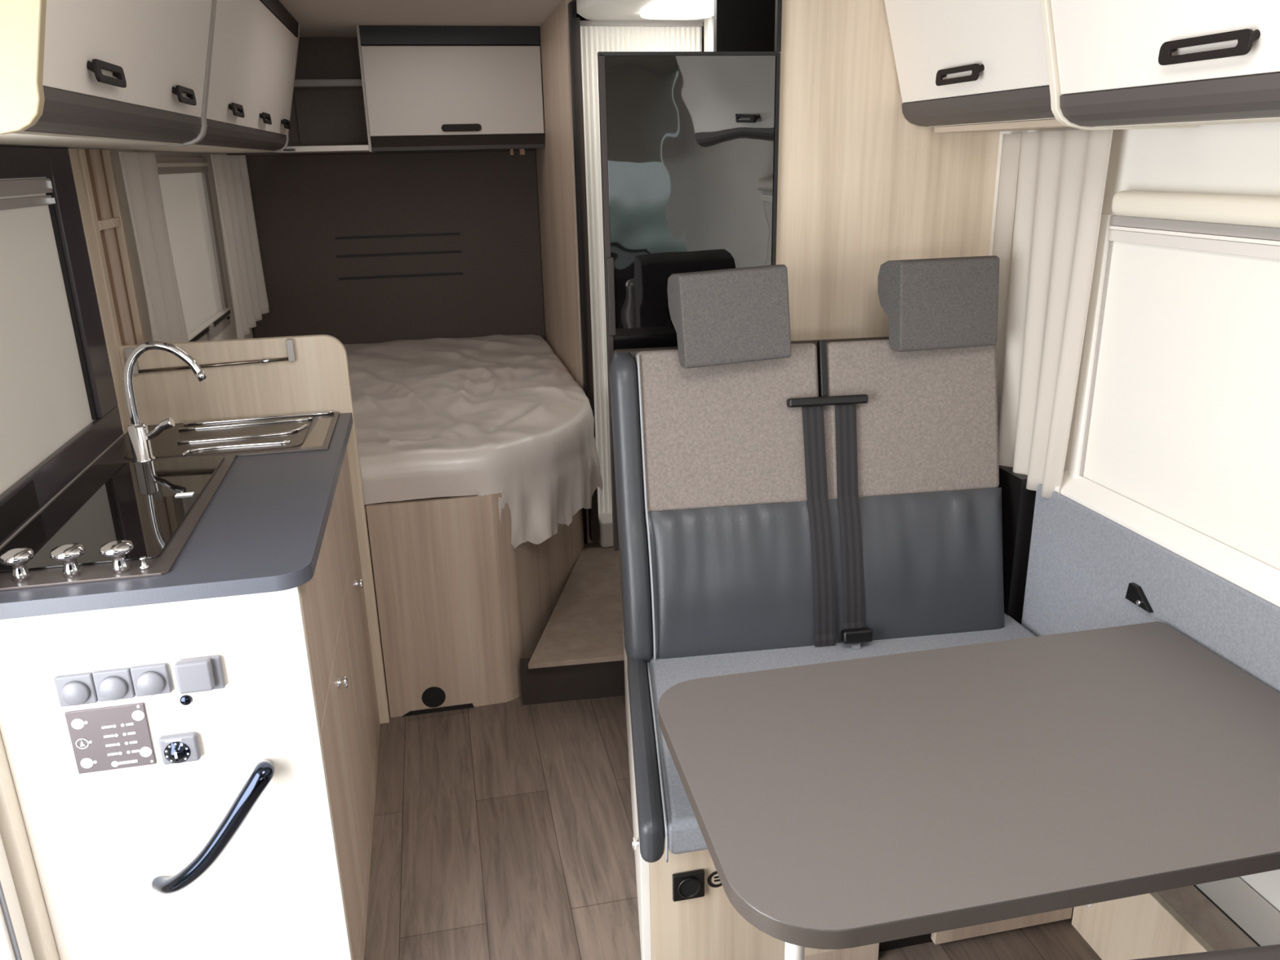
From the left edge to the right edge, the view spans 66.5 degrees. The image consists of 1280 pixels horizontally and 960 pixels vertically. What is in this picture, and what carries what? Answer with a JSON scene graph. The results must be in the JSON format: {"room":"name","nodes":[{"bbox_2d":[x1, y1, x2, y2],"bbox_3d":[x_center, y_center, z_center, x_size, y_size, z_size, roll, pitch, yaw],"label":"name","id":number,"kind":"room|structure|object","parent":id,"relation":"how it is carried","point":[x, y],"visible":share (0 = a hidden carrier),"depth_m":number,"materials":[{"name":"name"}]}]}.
{"room":"vehicle interior","nodes":[
{"label":"vehicle interior","id":0,"kind":"room"},
{"bbox_2d":[0,144,253,424],"bbox_3d":[-1.188,0.037,1.734,0.040,2.130,5.700,-5,19,-11],"label":"wall","id":1,"kind":"structure","parent":0,"point":[229,332],"depth_m":2.82,"materials":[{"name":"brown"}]},
{"bbox_2d":[0,834,34,959],"bbox_3d":[-1.085,0.201,1.472,0.031,1.980,0.070,-5,19,-11],"label":"door","id":2,"kind":"structure","parent":1,"relation":"in","point":[15,944],"depth_m":1.65,"materials":[{"name":"white"}]},
{"bbox_2d":[0,731,60,959],"bbox_3d":[-1.081,0.657,1.692,0.044,0.975,0.050,-5,19,-11],"label":"trim","id":3,"kind":"structure","parent":1,"relation":"attached to","point":[13,832],"depth_m":1.68,"materials":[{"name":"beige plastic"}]},
{"bbox_2d":[0,145,124,548],"bbox_3d":[-1.224,-0.286,1.896,0.030,0.692,1.012,-5,19,-11],"label":"window","id":4,"kind":"structure","parent":1,"relation":"in","point":[60,414],"depth_m":2.07,"materials":[{"name":"grey"}]},
{"bbox_2d":[0,177,94,494],"bbox_3d":[-1.223,-0.271,1.841,0.008,0.570,0.900,-5,19,-11],"label":"blind","id":5,"kind":"object","parent":4,"relation":"attached to","point":[47,389],"depth_m":2.04,"materials":[{"name":"beige fabric"}]},
{"bbox_2d":[66,147,146,434],"bbox_3d":[-1.356,-0.489,2.517,0.021,0.692,0.316,-5,19,-11],"label":"wall panel","id":6,"kind":"object","parent":1,"relation":"attached to","point":[93,171],"visible":0.76,"depth_m":2.48,"materials":[{"name":"brown wood"}]},
{"bbox_2d":[97,217,121,230],"bbox_3d":[-1.369,-0.658,2.505,0.019,0.023,0.180,-5,19,-11],"label":"shelf","id":7,"kind":"object","parent":6,"relation":"attached to","point":[104,223],"depth_m":2.50,"materials":[{"name":"brown wood"}]},
{"bbox_2d":[0,0,217,148],"bbox_3d":[-1.039,-0.853,1.760,0.410,0.462,1.119,-5,19,-11],"label":"upper cabinet","id":8,"kind":"object","parent":1,"relation":"attached to","point":[74,73],"visible":0.98,"depth_m":1.62,"materials":[{"name":"white"}]},
{"bbox_2d":[155,155,231,342],"bbox_3d":[-1.553,-0.788,3.384,0.046,0.635,0.940,-5,19,-11],"label":"window","id":9,"kind":"structure","parent":1,"relation":"in","point":[184,185],"depth_m":3.47,"materials":[{"name":"grey plastic"}]},
{"bbox_2d":[95,0,300,153],"bbox_3d":[-1.321,-1.262,3.014,0.410,0.462,1.578,-5,19,-11],"label":"upper cabinet","id":10,"kind":"object","parent":1,"relation":"attached to","point":[255,42],"visible":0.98,"depth_m":2.90,"materials":[{"name":"white"}]},
{"bbox_2d":[118,151,188,342],"bbox_3d":[-1.389,-0.607,2.816,0.035,0.642,0.416,-5,19,-11],"label":"sheer curtain","id":11,"kind":"object","parent":10,"relation":"hanging from","point":[140,170],"visible":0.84,"depth_m":2.78,"materials":[{"name":"beige fabric"}]},
{"bbox_2d":[210,154,269,338],"bbox_3d":[-1.613,-0.955,3.962,0.044,0.692,0.622,-4,19,-8],"label":"sheer curtain","id":12,"kind":"object","parent":10,"relation":"hanging from","point":[239,232],"visible":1,"depth_m":3.91,"materials":[{"name":"beige fabric"}]},
{"bbox_2d":[226,38,703,340],"bbox_3d":[-0.659,-0.930,4.620,2.350,2.130,0.030,-5,19,-11],"label":"wall","id":13,"kind":"structure","parent":0,"point":[294,135],"depth_m":4.24,"materials":[{"name":"beige wood"}]},
{"bbox_2d":[275,36,368,153],"bbox_3d":[-1.315,-1.589,3.999,0.363,0.462,0.450,-5,19,-11],"label":"corner shelf","id":14,"kind":"object","parent":13,"relation":"attached to","point":[328,91],"visible":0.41,"depth_m":4.18,"materials":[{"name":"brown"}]},
{"bbox_2d":[245,150,545,344],"bbox_3d":[-1.112,-1.037,4.449,1.318,0.860,0.029,-5,19,-11],"label":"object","id":15,"kind":"object","parent":13,"relation":"attached to","point":[355,248],"visible":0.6,"depth_m":4.43,"materials":[{"name":"fabric"}]},
{"bbox_2d":[355,25,544,155],"bbox_3d":[-0.790,-1.626,4.122,0.715,0.490,0.420,-5,19,-11],"label":"upper cabinet","id":16,"kind":"object","parent":13,"relation":"attached to","point":[425,87],"visible":1,"depth_m":3.93,"materials":[{"name":"grey"}]},
{"bbox_2d":[278,0,703,38],"bbox_3d":[-0.065,-1.063,1.543,2.350,0.030,5.940,-5,19,-11],"label":"ceiling","id":17,"kind":"structure","parent":0,"point":[317,18],"depth_m":3.53,"materials":[{"name":"beige plastic"}]},
{"bbox_2d":[535,0,593,544],"bbox_3d":[-0.334,-0.771,4.116,0.025,2.130,1.140,-5,19,-11],"label":"wall partition","id":18,"kind":"structure","parent":0,"point":[555,164],"depth_m":3.80,"materials":[{"name":"brown wood"}]},
{"bbox_2d":[364,512,1102,959],"bbox_3d":[0.101,1.160,1.692,2.350,0.030,7.000,-5,19,-11],"label":"floor","id":19,"kind":"structure","parent":0,"point":[502,831],"depth_m":2.42,"materials":[{"name":"wood"}]},
{"bbox_2d":[0,447,380,959],"bbox_3d":[-0.911,0.492,2.225,0.522,0.946,1.160,-5,19,-11],"label":"base cabinet","id":20,"kind":"object","parent":19,"relation":"on","point":[299,695],"depth_m":1.74,"materials":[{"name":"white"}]},
{"bbox_2d":[53,672,97,706],"bbox_3d":[-0.938,0.350,1.621,0.058,0.056,0.018,-5,19,-11],"label":"dimmer switch","id":21,"kind":"object","parent":20,"relation":"attached to","point":[77,689],"visible":1,"depth_m":1.62,"materials":[{"name":"grey plastic"}]},
{"bbox_2d":[92,667,135,702],"bbox_3d":[-0.881,0.344,1.632,0.058,0.056,0.018,-5,19,-11],"label":"dimmer switch","id":22,"kind":"object","parent":20,"relation":"attached to","point":[114,684],"visible":1,"depth_m":1.63,"materials":[{"name":"grey plastic"}]},
{"bbox_2d":[130,662,172,696],"bbox_3d":[-0.824,0.338,1.643,0.058,0.056,0.018,-5,19,-11],"label":"dimmer switch","id":23,"kind":"object","parent":20,"relation":"attached to","point":[153,679],"visible":1,"depth_m":1.64,"materials":[{"name":"grey plastic"}]},
{"bbox_2d":[0,413,352,619],"bbox_3d":[-0.946,0.023,2.092,0.568,0.028,1.116,-5,19,-11],"label":"countertop","id":24,"kind":"structure","parent":20,"relation":"on","point":[263,528],"depth_m":1.75,"materials":[{"name":"grey laminate"}]},
{"bbox_2d":[0,411,339,591],"bbox_3d":[-0.961,-0.023,2.099,0.523,0.055,1.060,-5,19,-11],"label":"stove sink unit","id":25,"kind":"object","parent":24,"relation":"in","point":[121,518],"visible":0.97,"depth_m":1.95,"materials":[{"name":"grey glass"}]},
{"bbox_2d":[123,341,208,462],"bbox_3d":[-1.079,-0.181,2.220,0.193,0.272,0.052,-5,19,-11],"label":"faucet","id":26,"kind":"object","parent":25,"relation":"on","point":[140,437],"visible":1,"depth_m":2.21,"materials":[{"name":"silver metal"}]},
{"bbox_2d":[158,731,200,764],"bbox_3d":[-0.797,0.467,1.686,0.062,0.054,0.026,-5,19,-11],"label":"thermostat","id":27,"kind":"object","parent":20,"relation":"attached to","point":[179,748],"visible":1,"depth_m":1.68,"materials":[{"name":"grey plastic"}]},
{"bbox_2d":[173,654,225,693],"bbox_3d":[-0.746,0.331,1.653,0.070,0.064,0.028,-5,19,-11],"label":"switch","id":28,"kind":"object","parent":20,"relation":"attached to","point":[202,673],"visible":1,"depth_m":1.64,"materials":[{"name":"grey plastic"}]},
{"bbox_2d":[119,334,389,724],"bbox_3d":[-1.051,0.197,2.741,0.558,1.188,0.026,-5,19,-11],"label":"board","id":29,"kind":"object","parent":19,"relation":"on","point":[318,380],"visible":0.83,"depth_m":2.59,"materials":[{"name":"brown wood"}]},
{"bbox_2d":[124,338,296,374],"bbox_3d":[-1.111,-0.321,2.534,0.409,0.068,0.021,-5,19,-11],"label":"towel rail","id":30,"kind":"object","parent":29,"relation":"attached to","point":[290,342],"visible":0.88,"depth_m":2.54,"materials":[{"name":"silver metal"}]},
{"bbox_2d":[364,491,584,717],"bbox_3d":[-0.897,0.099,3.818,1.300,0.690,1.966,-5,19,-11],"label":"bed base","id":31,"kind":"object","parent":19,"relation":"on","point":[460,606],"visible":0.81,"depth_m":2.95,"materials":[{"name":"brown wood"}]},
{"bbox_2d":[343,334,603,548],"bbox_3d":[-0.892,-0.211,3.722,1.326,0.367,1.974,-5,19,-11],"label":"bedspread","id":32,"kind":"object","parent":31,"relation":"on","point":[493,414],"visible":0.63,"depth_m":3.15,"materials":[{"name":"beige fabric"}]},
{"bbox_2d":[520,657,625,705],"bbox_3d":[-0.027,0.606,3.080,0.692,0.155,0.015,-4,18,-8],"label":"step riser","id":33,"kind":"structure","parent":19,"relation":"on","point":[602,679],"depth_m":3.05,"materials":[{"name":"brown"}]},
{"bbox_2d":[528,542,623,668],"bbox_3d":[-0.102,0.404,3.422,0.670,0.017,0.960,-5,19,-11],"label":"step","id":34,"kind":"structure","parent":33,"relation":"on","point":[584,625],"depth_m":3.23,"materials":[{"name":"carpet"}]},
{"bbox_2d":[568,0,713,547],"bbox_3d":[0.083,-0.636,3.426,0.549,1.950,0.660,-5,19,-11],"label":"shower cubicle","id":35,"kind":"object","parent":34,"relation":"on","point":[595,26],"visible":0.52,"depth_m":3.40,"materials":[{"name":"white plastic"}]},
{"bbox_2d":[598,512,613,547],"bbox_3d":[0.040,0.182,3.882,0.417,0.108,0.110,-5,19,-11],"label":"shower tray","id":36,"kind":"object","parent":35,"relation":"on","point":[605,520],"depth_m":3.80,"materials":[{"name":"white"}]},
{"bbox_2d":[640,0,713,19],"bbox_3d":[0.145,-1.472,3.049,0.240,0.012,0.400,-5,19,-11],"label":"ceiling lamp","id":37,"kind":"object","parent":35,"relation":"attached to","point":[655,9],"depth_m":3.03,"materials":[{"name":"white plastic"}]},
{"bbox_2d":[597,51,780,721],"bbox_3d":[0.118,-0.148,2.650,0.437,1.850,0.214,-5,19,-11],"label":"fridge","id":38,"kind":"object","parent":19,"relation":"on","point":[689,140],"visible":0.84,"depth_m":2.35,"materials":[{"name":"grey"}]},
{"bbox_2d":[608,336,1072,959],"bbox_3d":[0.421,0.289,2.365,1.115,1.186,1.195,-5,19,-11],"label":"bench","id":39,"kind":"object","parent":19,"relation":"on","point":[716,565],"visible":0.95,"depth_m":2.34,"materials":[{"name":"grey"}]},
{"bbox_2d":[672,869,704,902],"bbox_3d":[0.094,0.784,1.882,0.063,0.061,0.014,-5,19,-11],"label":"power socket","id":40,"kind":"object","parent":39,"relation":"attached to","point":[688,885],"visible":1,"depth_m":1.88,"materials":[{"name":"black plastic"}]},
{"bbox_2d":[707,871,722,887],"bbox_3d":[0.148,0.777,1.899,0.036,0.039,0.001,-5,19,-11],"label":"sticker","id":41,"kind":"object","parent":39,"relation":"attached to","point":[712,874],"visible":0.75,"depth_m":1.90,"materials":[{"name":"black plastic"}]},
{"bbox_2d":[666,264,791,368],"bbox_3d":[0.207,-0.375,2.273,0.265,0.247,0.142,-5,19,-11],"label":"headrest cover","id":42,"kind":"object","parent":39,"relation":"on","point":[729,316],"visible":0.99,"depth_m":2.21,"materials":[{"name":"fabric"}]},
{"bbox_2d":[786,339,868,407],"bbox_3d":[0.444,-0.257,2.342,0.196,0.152,0.083,-4,18,-7],"label":"guide","id":43,"kind":"object","parent":39,"relation":"attached to","point":[823,399],"visible":1,"depth_m":2.33,"materials":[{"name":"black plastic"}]},
{"bbox_2d":[801,405,835,646],"bbox_3d":[0.433,0.113,2.358,0.057,0.567,0.153,-5,19,-11],"label":"belt","id":44,"kind":"object","parent":43,"relation":"hanging from","point":[813,421],"visible":1,"depth_m":2.35,"materials":[{"name":"black fabric"}]},
{"bbox_2d":[835,404,864,629],"bbox_3d":[0.508,0.095,2.364,0.054,0.542,0.150,-3,18,-6],"label":"belt","id":45,"kind":"object","parent":43,"relation":"hanging from","point":[845,415],"visible":0.97,"depth_m":2.36,"materials":[{"name":"black fabric"}]},
{"bbox_2d":[648,613,1035,853],"bbox_3d":[0.504,0.512,2.182,1.062,0.075,0.665,-5,19,-11],"label":"seat cushion","id":46,"kind":"object","parent":39,"relation":"on","point":[682,833],"depth_m":2.32,"materials":[{"name":"grey fabric"}]},
{"bbox_2d":[840,627,872,649],"bbox_3d":[0.526,0.384,2.367,0.075,0.050,0.033,-4,18,-7],"label":"seat belt buckle","id":47,"kind":"object","parent":39,"relation":"on","point":[854,637],"visible":1,"depth_m":2.35,"materials":[{"name":"black plastic"}]},
{"bbox_2d":[877,255,999,351],"bbox_3d":[0.720,-0.419,2.363,0.258,0.240,0.143,-5,19,-11],"label":"headrest cover","id":48,"kind":"object","parent":39,"relation":"on","point":[936,303],"visible":1,"depth_m":2.30,"materials":[{"name":"fabric"}]},
{"bbox_2d":[657,621,1279,959],"bbox_3d":[0.614,0.761,1.703,1.085,0.700,0.647,-5,19,-11],"label":"dining table","id":49,"kind":"object","parent":19,"relation":"on","point":[855,802],"visible":1,"depth_m":1.50,"materials":[{"name":"grey laminate"}]},
{"bbox_2d":[1071,876,1279,959],"bbox_3d":[1.124,0.970,1.752,0.206,0.250,0.798,-5,19,-11],"label":"compartment","id":50,"kind":"object","parent":19,"relation":"on","point":[1224,914],"visible":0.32,"depth_m":1.87,"materials":[{"name":"brown wood"}]},
{"bbox_2d":[1131,944,1279,959],"bbox_3d":[0.952,0.730,1.103,0.560,1.120,0.649,-5,19,-11],"label":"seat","id":51,"kind":"object","parent":19,"relation":"on","point":[1267,952],"visible":1,"depth_m":1.35,"materials":[{"name":"grey"}]},
{"bbox_2d":[713,0,775,51],"bbox_3d":[0.510,-1.057,3.014,0.580,0.930,0.030,-5,19,-11],"label":"wall","id":52,"kind":"structure","parent":0,"point":[739,25],"depth_m":2.86,"materials":[{"name":"black plastic"}]},
{"bbox_2d":[775,0,999,341],"bbox_3d":[0.639,-0.303,2.638,0.602,2.130,0.020,-5,19,-11],"label":"wall","id":53,"kind":"structure","parent":0,"point":[862,187],"depth_m":2.47,"materials":[{"name":"brown wood"}]},
{"bbox_2d":[774,0,782,52],"bbox_3d":[0.324,-1.149,2.272,0.011,0.280,0.016,-5,19,-11],"label":"trim","id":54,"kind":"structure","parent":53,"relation":"attached to","point":[778,15],"depth_m":2.29,"materials":[{"name":"black plastic"}]},
{"bbox_2d":[989,121,1279,912],"bbox_3d":[1.071,-0.161,2.179,0.040,2.130,5.700,-5,19,-11],"label":"wall","id":55,"kind":"structure","parent":0,"point":[1241,158],"depth_m":1.89,"materials":[{"name":"white"}]},
{"bbox_2d":[884,0,1071,133],"bbox_3d":[0.788,-0.996,2.077,0.378,0.468,0.658,-5,19,-11],"label":"upper cabinet","id":56,"kind":"object","parent":55,"relation":"attached to","point":[962,65],"visible":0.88,"depth_m":2.09,"materials":[{"name":"white"}]},
{"bbox_2d":[991,133,1021,386],"bbox_3d":[0.922,-0.540,2.501,0.013,0.655,0.071,-8,19,-19],"label":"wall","id":57,"kind":"structure","parent":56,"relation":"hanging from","point":[1004,220],"depth_m":2.46,"materials":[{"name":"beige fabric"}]},
{"bbox_2d":[998,129,1113,502],"bbox_3d":[0.953,-0.382,2.301,0.029,0.834,0.320,-5,19,-11],"label":"curtain","id":58,"kind":"object","parent":56,"relation":"hanging from","point":[1062,175],"visible":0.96,"depth_m":2.28,"materials":[{"name":"beige fabric"}]},
{"bbox_2d":[998,465,1035,624],"bbox_3d":[0.950,0.343,2.711,0.072,0.845,0.355,-5,19,-11],"label":"trim","id":59,"kind":"structure","parent":55,"relation":"attached to","point":[1018,502],"depth_m":2.48,"materials":[{"name":"black plastic"}]},
{"bbox_2d":[1021,484,1279,693],"bbox_3d":[1.172,0.465,1.663,0.064,0.422,1.718,-5,19,-11],"label":"panel","id":60,"kind":"object","parent":55,"relation":"attached to","point":[1082,563],"depth_m":2.09,"materials":[{"name":"grey fabric"}]},
{"bbox_2d":[1040,0,1279,129],"bbox_3d":[0.965,-0.709,1.218,0.414,0.480,1.186,-5,19,-11],"label":"upper cabinet","id":61,"kind":"object","parent":55,"relation":"attached to","point":[1113,64],"visible":1,"depth_m":1.52,"materials":[{"name":"white"}]},
{"bbox_2d":[1054,190,1279,607],"bbox_3d":[1.158,-0.088,1.564,0.062,0.690,1.475,-5,19,-11],"label":"window","id":62,"kind":"structure","parent":55,"relation":"in","point":[1175,442],"depth_m":1.94,"materials":[{"name":"beige plastic"}]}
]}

